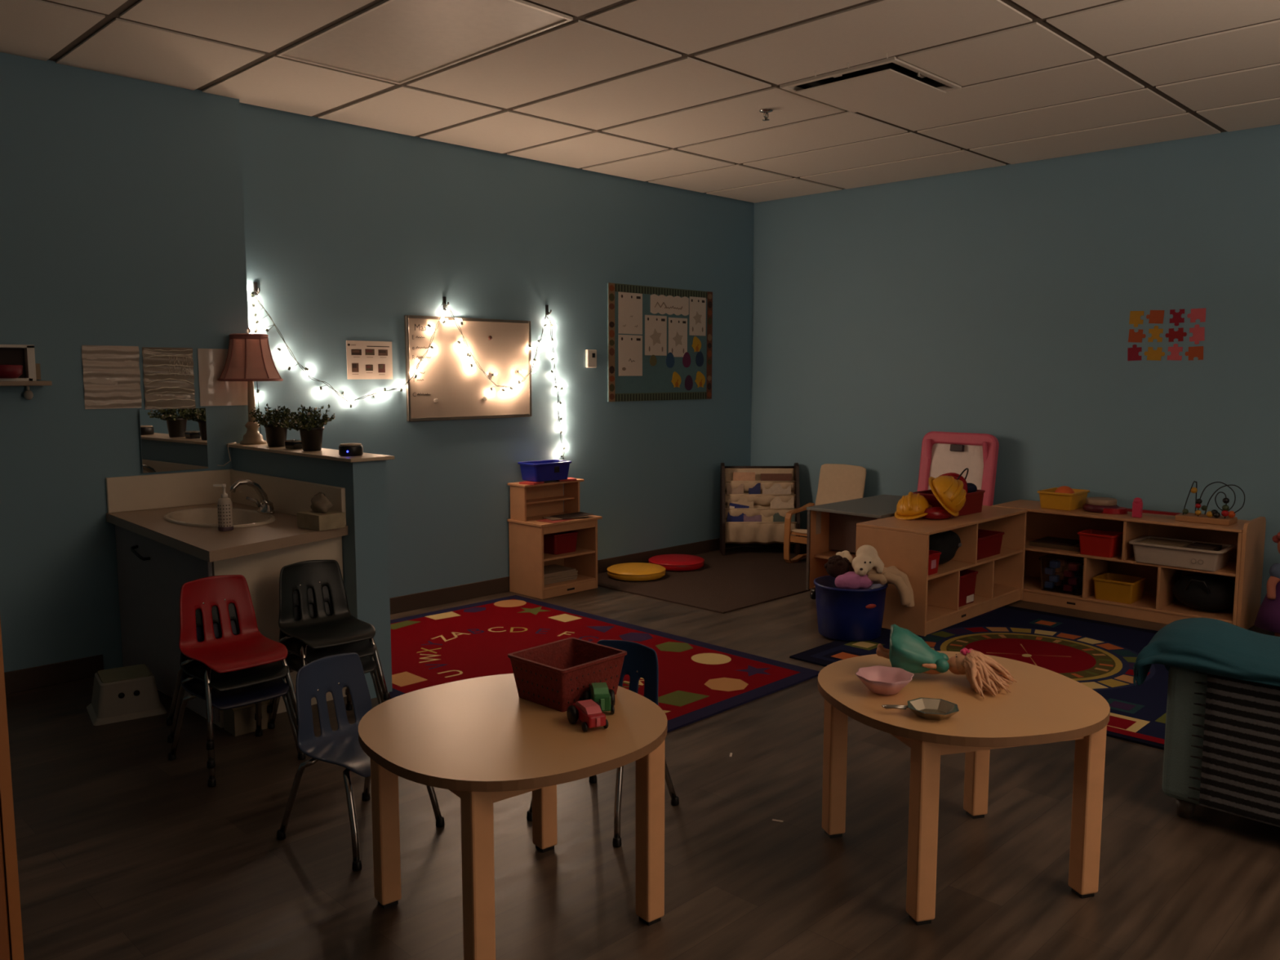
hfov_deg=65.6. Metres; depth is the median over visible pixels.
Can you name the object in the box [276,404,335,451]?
potted plant
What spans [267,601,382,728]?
chair
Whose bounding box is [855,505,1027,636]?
storage shelf
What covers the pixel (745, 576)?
rug
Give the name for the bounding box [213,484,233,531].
soap pump
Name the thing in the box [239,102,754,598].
wall
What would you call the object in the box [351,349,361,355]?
photo
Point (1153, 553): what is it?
storage bin
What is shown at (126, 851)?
floor
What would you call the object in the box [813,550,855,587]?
shelf
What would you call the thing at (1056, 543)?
game board
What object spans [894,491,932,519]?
helmet
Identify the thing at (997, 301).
wall
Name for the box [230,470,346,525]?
backsplash
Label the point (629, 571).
floor cushion
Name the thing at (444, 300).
wall hook
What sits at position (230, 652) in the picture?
chair
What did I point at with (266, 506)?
faucet
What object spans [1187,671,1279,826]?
cot
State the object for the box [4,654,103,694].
baseboard
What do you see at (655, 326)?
drawing sheet
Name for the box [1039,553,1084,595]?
clear bin
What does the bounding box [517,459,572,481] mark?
storage bin
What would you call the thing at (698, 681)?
rug
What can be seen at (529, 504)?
shelf
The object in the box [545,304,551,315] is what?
wall hook
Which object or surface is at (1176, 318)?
puzzle piece
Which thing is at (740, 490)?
picture book
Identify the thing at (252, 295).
string lights
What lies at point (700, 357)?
egg
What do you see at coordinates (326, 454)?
trim
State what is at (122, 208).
wall
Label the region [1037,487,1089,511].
storage bin
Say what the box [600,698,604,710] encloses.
grille
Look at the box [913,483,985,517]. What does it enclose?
storage bin
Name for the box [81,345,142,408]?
wall art
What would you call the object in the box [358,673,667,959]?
round table
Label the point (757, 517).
picture book
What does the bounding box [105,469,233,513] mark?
backsplash
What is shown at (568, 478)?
card
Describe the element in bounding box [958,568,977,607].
storage bin
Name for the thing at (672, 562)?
floor cushion
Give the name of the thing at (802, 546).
baseboard
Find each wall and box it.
[0,52,248,672]
[231,447,392,698]
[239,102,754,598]
[751,124,1279,605]
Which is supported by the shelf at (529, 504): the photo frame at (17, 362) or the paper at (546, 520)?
the paper at (546, 520)
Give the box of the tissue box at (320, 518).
[297,492,345,531]
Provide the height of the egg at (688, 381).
0.116 m
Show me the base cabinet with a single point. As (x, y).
(152, 574)
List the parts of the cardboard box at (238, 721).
lid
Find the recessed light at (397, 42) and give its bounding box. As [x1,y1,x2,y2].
[276,0,573,84]
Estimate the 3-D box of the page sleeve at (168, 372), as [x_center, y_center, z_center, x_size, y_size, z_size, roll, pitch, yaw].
[-2.238,-0.482,4.724,0.015,0.294,0.230,6,9,44]
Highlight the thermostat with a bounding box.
[585,349,596,367]
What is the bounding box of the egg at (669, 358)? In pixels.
[666,351,674,368]
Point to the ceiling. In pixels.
(672, 93)
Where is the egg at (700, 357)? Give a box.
[695,351,703,366]
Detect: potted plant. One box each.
[248,403,300,447]
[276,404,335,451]
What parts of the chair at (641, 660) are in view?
leg, leg, leg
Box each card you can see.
[519,480,544,484]
[555,477,577,481]
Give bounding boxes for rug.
[389,595,819,733]
[597,546,815,613]
[789,604,1168,750]
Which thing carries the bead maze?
on the storage shelf at (1158, 603)
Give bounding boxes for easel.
[917,431,999,506]
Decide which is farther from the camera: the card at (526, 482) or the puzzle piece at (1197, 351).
the card at (526, 482)
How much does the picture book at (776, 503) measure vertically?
0.151 m
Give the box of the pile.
[543,564,577,584]
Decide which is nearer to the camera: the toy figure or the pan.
the pan
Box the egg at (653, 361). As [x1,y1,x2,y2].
[649,355,657,365]
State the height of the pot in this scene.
0.056 m
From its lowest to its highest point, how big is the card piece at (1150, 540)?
0.030 m
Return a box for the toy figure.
[1131,497,1142,517]
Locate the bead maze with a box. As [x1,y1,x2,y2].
[1174,480,1244,525]
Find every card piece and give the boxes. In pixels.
[1140,537,1192,547]
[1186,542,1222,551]
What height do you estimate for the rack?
0.700 m
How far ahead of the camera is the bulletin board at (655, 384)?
7.18 m
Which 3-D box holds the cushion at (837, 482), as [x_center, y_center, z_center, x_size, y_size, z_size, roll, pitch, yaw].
[1.377,0.156,7.243,0.400,0.526,0.402,6,9,44]
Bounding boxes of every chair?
[166,574,297,750]
[167,603,297,768]
[168,620,306,786]
[266,586,386,713]
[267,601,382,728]
[276,652,444,871]
[278,560,390,700]
[526,640,679,847]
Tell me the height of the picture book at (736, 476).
0.106 m
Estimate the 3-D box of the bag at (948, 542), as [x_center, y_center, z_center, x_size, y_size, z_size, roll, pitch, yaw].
[1.651,0.376,5.579,0.250,0.202,0.312,6,9,44]
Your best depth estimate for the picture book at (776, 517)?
7.62 m
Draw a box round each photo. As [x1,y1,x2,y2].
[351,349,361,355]
[351,363,359,372]
[364,348,374,355]
[365,364,373,370]
[377,349,387,355]
[377,364,385,372]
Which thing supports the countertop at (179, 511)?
on the base cabinet
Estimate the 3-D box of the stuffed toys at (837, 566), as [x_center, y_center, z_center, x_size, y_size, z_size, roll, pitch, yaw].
[1.090,0.478,5.214,0.200,0.178,0.238,-3,7,-26]
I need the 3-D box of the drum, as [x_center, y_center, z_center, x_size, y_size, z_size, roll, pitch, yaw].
[2.760,0.148,5.945,0.200,0.076,0.200,6,9,44]
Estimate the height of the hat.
0.070 m
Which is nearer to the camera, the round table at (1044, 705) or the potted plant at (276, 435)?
the round table at (1044, 705)
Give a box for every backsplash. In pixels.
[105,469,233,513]
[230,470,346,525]
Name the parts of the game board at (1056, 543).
lid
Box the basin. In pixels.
[164,507,275,527]
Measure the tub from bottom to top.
0.282 m
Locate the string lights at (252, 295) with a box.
[248,288,567,460]
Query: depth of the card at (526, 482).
6.23 m
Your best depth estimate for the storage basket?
2.67 m
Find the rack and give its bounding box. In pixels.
[720,462,799,555]
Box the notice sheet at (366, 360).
[346,340,392,379]
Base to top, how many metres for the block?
0.040 m
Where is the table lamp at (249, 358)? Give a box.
[217,327,283,466]
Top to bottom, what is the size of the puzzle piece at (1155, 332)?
0.096 m
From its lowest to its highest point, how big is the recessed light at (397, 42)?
0.023 m
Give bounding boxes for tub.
[813,575,888,641]
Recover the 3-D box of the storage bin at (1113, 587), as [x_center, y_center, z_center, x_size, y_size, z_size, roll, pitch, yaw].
[2.817,0.637,5.842,0.236,0.125,0.236,6,9,44]
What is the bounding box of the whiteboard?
[404,315,532,421]
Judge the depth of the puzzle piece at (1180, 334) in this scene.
5.79 m
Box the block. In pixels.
[1056,558,1066,561]
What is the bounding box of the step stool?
[86,664,167,725]
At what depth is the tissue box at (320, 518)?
4.10 m
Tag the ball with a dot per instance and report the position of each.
(1064, 489)
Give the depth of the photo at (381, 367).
5.61 m
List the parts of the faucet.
spout, handle, handle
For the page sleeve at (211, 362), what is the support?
attached to the wall at (122, 208)
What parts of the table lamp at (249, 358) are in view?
cord, lamp shade, trim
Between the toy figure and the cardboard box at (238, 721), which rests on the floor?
the cardboard box at (238, 721)
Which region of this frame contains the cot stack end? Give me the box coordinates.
[1161,666,1207,818]
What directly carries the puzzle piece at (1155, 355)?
attached to the wall at (997, 301)
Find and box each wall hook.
[253,281,260,295]
[442,296,448,307]
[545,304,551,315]
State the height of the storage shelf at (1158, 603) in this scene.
0.610 m
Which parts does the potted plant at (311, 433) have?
pot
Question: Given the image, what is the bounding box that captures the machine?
[338,443,363,456]
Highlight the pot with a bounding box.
[0,364,22,377]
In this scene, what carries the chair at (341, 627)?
on the chair at (364, 648)
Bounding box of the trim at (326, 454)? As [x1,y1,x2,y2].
[226,441,394,462]
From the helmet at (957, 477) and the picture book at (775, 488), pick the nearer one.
the helmet at (957, 477)
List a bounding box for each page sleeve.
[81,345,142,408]
[142,346,195,409]
[197,348,248,406]
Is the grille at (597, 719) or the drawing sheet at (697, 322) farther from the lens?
the drawing sheet at (697, 322)
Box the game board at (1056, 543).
[1029,536,1079,551]
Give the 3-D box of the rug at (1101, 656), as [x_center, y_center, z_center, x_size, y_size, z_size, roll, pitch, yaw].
[2.028,0.874,4.892,1.850,0.011,1.800,6,9,44]
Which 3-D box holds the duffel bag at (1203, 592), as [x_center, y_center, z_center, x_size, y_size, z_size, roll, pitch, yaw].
[3.163,0.630,5.557,0.336,0.196,0.328,6,9,44]
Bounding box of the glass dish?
[284,440,302,448]
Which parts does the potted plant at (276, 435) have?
pot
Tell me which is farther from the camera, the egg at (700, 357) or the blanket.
the egg at (700, 357)
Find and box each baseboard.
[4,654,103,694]
[389,537,737,614]
[751,542,806,552]
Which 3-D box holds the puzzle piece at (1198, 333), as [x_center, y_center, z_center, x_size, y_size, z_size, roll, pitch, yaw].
[3.204,-0.838,5.714,0.081,0.114,0.002,6,9,44]
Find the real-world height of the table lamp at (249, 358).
0.712 m
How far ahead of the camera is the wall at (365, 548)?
4.25 m
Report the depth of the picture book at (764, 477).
7.68 m
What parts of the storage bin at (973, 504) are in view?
dress up cap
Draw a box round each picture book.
[726,484,743,493]
[726,502,749,521]
[727,497,753,508]
[733,472,755,480]
[743,515,761,521]
[748,483,760,493]
[760,473,791,480]
[760,512,773,521]
[762,484,791,493]
[770,495,794,508]
[773,512,795,521]
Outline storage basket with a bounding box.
[507,637,626,711]
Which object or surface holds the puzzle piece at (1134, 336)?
attached to the wall at (997, 301)
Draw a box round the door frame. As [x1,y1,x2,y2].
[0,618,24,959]
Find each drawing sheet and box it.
[618,292,642,334]
[618,334,642,375]
[644,315,666,355]
[668,317,687,356]
[688,296,706,335]
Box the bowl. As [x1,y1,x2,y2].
[855,665,914,694]
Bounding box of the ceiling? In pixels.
[0,0,1279,203]
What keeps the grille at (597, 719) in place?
attached to the toy truck at (589, 712)
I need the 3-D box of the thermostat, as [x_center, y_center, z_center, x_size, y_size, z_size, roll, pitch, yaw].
[-0.330,-0.822,6.731,0.024,0.122,0.088,6,9,44]
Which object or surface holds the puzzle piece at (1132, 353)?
attached to the wall at (997, 301)
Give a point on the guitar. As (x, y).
(1121, 510)
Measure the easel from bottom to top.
0.992 m
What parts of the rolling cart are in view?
panel, panel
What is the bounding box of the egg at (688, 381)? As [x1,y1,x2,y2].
[684,374,693,390]
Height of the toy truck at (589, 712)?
0.054 m
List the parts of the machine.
lid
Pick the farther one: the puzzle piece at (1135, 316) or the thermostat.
the thermostat
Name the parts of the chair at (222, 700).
leg, leg, leg, leg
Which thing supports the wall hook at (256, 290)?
attached to the wall at (351, 231)
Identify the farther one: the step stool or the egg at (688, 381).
the egg at (688, 381)
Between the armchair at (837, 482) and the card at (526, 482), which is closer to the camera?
the card at (526, 482)
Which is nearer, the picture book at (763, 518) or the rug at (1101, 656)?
the rug at (1101, 656)
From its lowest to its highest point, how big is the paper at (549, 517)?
0.005 m
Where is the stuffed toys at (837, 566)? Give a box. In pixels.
[823,550,873,589]
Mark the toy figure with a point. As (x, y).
(1137, 504)
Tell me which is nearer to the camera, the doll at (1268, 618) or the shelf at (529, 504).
the doll at (1268, 618)
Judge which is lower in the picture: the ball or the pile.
the pile
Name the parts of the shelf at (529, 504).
panel, panel, panel, panel, shelf, panel, shelf, rail, shelf, kick panel, panel, panel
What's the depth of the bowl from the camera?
2.79 m
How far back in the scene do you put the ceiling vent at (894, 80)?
4.59 m
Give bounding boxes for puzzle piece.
[1127,344,1142,360]
[1128,311,1144,327]
[1128,328,1146,342]
[1144,346,1164,360]
[1146,310,1164,324]
[1147,325,1163,342]
[1165,327,1186,342]
[1167,343,1182,360]
[1169,309,1184,325]
[1185,346,1203,360]
[1186,307,1205,322]
[1189,324,1204,344]
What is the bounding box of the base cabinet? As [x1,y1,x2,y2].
[115,524,346,728]
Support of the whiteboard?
attached to the wall at (351, 231)
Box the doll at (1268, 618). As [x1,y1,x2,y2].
[1253,530,1279,636]
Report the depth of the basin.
4.58 m
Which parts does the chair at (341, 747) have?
leg, leg, leg, leg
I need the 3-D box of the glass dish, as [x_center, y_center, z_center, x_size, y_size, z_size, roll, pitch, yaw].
[-1.615,-0.167,4.644,0.086,0.038,0.061,5,8,39]
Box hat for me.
[923,506,952,519]
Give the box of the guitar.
[1101,506,1182,515]
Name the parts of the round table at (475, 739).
leg, leg, leg, leg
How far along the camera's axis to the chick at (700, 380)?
7.54 m
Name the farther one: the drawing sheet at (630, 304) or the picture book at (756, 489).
the picture book at (756, 489)
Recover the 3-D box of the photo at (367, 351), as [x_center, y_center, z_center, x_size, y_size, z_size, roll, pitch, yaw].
[-1.510,-0.715,5.553,0.001,0.034,0.058,6,9,44]
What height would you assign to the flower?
0.016 m
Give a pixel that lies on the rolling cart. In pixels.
(831, 526)
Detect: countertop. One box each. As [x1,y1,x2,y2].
[105,469,347,562]
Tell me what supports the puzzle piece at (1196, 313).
attached to the wall at (997, 301)
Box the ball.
[1054,485,1074,493]
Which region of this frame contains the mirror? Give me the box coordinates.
[138,408,208,472]
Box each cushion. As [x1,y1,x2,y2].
[606,562,666,581]
[648,554,704,571]
[791,463,866,533]
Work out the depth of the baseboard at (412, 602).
6.25 m
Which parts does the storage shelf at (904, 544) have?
panel, panel, kick panel, panel, shelf, panel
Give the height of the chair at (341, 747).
0.525 m
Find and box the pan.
[881,697,959,720]
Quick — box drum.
[1082,497,1119,512]
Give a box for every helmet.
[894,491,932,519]
[928,475,966,516]
[938,467,968,493]
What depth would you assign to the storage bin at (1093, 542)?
5.81 m
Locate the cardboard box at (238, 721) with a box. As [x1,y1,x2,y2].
[223,699,271,736]
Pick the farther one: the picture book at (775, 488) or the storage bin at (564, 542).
the picture book at (775, 488)
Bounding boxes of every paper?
[536,518,574,523]
[542,515,588,519]
[551,511,594,519]
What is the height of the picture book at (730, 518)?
0.278 m
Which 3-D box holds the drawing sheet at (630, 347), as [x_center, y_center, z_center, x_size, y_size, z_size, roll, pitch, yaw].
[-0.065,-0.876,6.991,0.004,0.285,0.235,6,9,44]
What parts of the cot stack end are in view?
leg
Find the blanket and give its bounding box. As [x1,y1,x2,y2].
[1133,617,1279,687]
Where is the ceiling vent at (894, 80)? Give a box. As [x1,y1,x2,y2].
[779,56,961,112]
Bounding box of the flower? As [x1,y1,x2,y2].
[960,648,973,655]
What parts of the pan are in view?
handle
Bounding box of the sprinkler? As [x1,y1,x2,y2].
[759,108,773,120]
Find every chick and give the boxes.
[671,371,680,387]
[691,336,701,351]
[694,371,705,387]
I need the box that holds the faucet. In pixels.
[230,479,275,513]
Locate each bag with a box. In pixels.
[928,530,961,564]
[1172,573,1235,610]
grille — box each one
[595,717,600,726]
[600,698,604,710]
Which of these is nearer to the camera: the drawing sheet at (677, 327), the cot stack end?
the cot stack end
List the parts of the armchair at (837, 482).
rail, frame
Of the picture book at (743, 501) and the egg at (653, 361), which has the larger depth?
the picture book at (743, 501)
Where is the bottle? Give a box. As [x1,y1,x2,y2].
[217,497,233,531]
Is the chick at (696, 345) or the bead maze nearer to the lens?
the bead maze
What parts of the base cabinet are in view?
handle, door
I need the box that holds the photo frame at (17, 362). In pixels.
[0,344,36,381]
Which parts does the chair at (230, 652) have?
leg, leg, leg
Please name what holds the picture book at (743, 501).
in the rack
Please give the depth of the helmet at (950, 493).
5.60 m
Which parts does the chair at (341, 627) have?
leg, leg, leg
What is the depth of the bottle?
4.04 m
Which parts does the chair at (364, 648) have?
leg, leg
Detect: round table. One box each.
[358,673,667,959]
[817,650,1110,925]
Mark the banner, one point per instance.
(662, 304)
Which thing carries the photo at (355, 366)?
attached to the notice sheet at (366, 360)
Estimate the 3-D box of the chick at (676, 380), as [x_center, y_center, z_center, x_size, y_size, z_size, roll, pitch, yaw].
[0.268,-0.742,7.348,0.002,0.118,0.106,6,9,44]
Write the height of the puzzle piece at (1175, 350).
0.098 m
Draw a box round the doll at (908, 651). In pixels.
[875,624,1017,698]
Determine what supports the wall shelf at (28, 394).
attached to the wall at (122, 208)
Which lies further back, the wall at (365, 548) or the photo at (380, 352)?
the photo at (380, 352)
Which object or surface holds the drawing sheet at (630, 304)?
attached to the bulletin board at (655, 384)
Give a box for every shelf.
[0,363,52,399]
[506,478,602,599]
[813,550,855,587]
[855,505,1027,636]
[991,499,1266,629]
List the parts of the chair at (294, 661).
leg, leg, leg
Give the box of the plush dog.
[851,544,915,607]
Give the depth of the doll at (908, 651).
2.84 m
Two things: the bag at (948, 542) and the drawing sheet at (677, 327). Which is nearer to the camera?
the bag at (948, 542)
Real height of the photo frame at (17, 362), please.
0.153 m
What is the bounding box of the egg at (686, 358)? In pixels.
[682,351,690,367]
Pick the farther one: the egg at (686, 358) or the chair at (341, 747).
the egg at (686, 358)
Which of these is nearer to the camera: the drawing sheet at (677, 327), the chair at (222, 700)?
the chair at (222, 700)
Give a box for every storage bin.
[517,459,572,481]
[543,530,578,555]
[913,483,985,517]
[928,550,941,575]
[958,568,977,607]
[977,528,1004,559]
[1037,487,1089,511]
[1077,528,1123,557]
[1092,572,1146,604]
[1128,535,1236,571]
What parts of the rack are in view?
panel, panel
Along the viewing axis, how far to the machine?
4.22 m
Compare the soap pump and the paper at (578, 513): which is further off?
the paper at (578, 513)
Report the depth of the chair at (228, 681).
3.54 m
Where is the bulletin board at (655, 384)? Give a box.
[607,282,712,401]
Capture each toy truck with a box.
[566,698,608,732]
[582,682,614,714]
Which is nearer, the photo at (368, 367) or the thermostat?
the photo at (368, 367)
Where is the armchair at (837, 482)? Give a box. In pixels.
[783,463,866,563]
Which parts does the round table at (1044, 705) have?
leg, leg, leg, leg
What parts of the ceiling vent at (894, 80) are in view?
plate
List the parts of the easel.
leg, leg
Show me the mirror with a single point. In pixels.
(171, 439)
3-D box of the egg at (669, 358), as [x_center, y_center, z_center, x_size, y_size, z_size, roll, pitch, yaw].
[0.222,-0.879,7.286,0.002,0.116,0.090,6,9,44]
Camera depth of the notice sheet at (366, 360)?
5.55 m
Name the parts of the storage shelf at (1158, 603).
panel, kick panel, panel, shelf, panel, panel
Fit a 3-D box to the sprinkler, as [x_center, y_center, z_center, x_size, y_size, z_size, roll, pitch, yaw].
[0.642,-1.859,5.061,0.068,0.050,0.068,6,9,44]
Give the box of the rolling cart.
[805,494,902,599]
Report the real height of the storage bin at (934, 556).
0.115 m
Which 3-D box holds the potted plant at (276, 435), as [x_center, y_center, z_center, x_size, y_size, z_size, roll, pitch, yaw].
[-1.747,-0.267,4.759,0.248,0.213,0.269,0,6,4]
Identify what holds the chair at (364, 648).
on the chair at (294, 661)
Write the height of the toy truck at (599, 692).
0.066 m
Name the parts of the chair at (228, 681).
leg, leg, leg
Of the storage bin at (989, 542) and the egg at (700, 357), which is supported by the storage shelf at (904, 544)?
the storage bin at (989, 542)
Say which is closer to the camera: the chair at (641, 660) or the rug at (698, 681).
the chair at (641, 660)
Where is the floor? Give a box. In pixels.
[5,546,1279,959]
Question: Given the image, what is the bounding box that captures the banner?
[650,293,688,315]
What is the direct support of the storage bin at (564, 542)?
on the shelf at (529, 504)
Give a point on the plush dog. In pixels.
(867, 561)

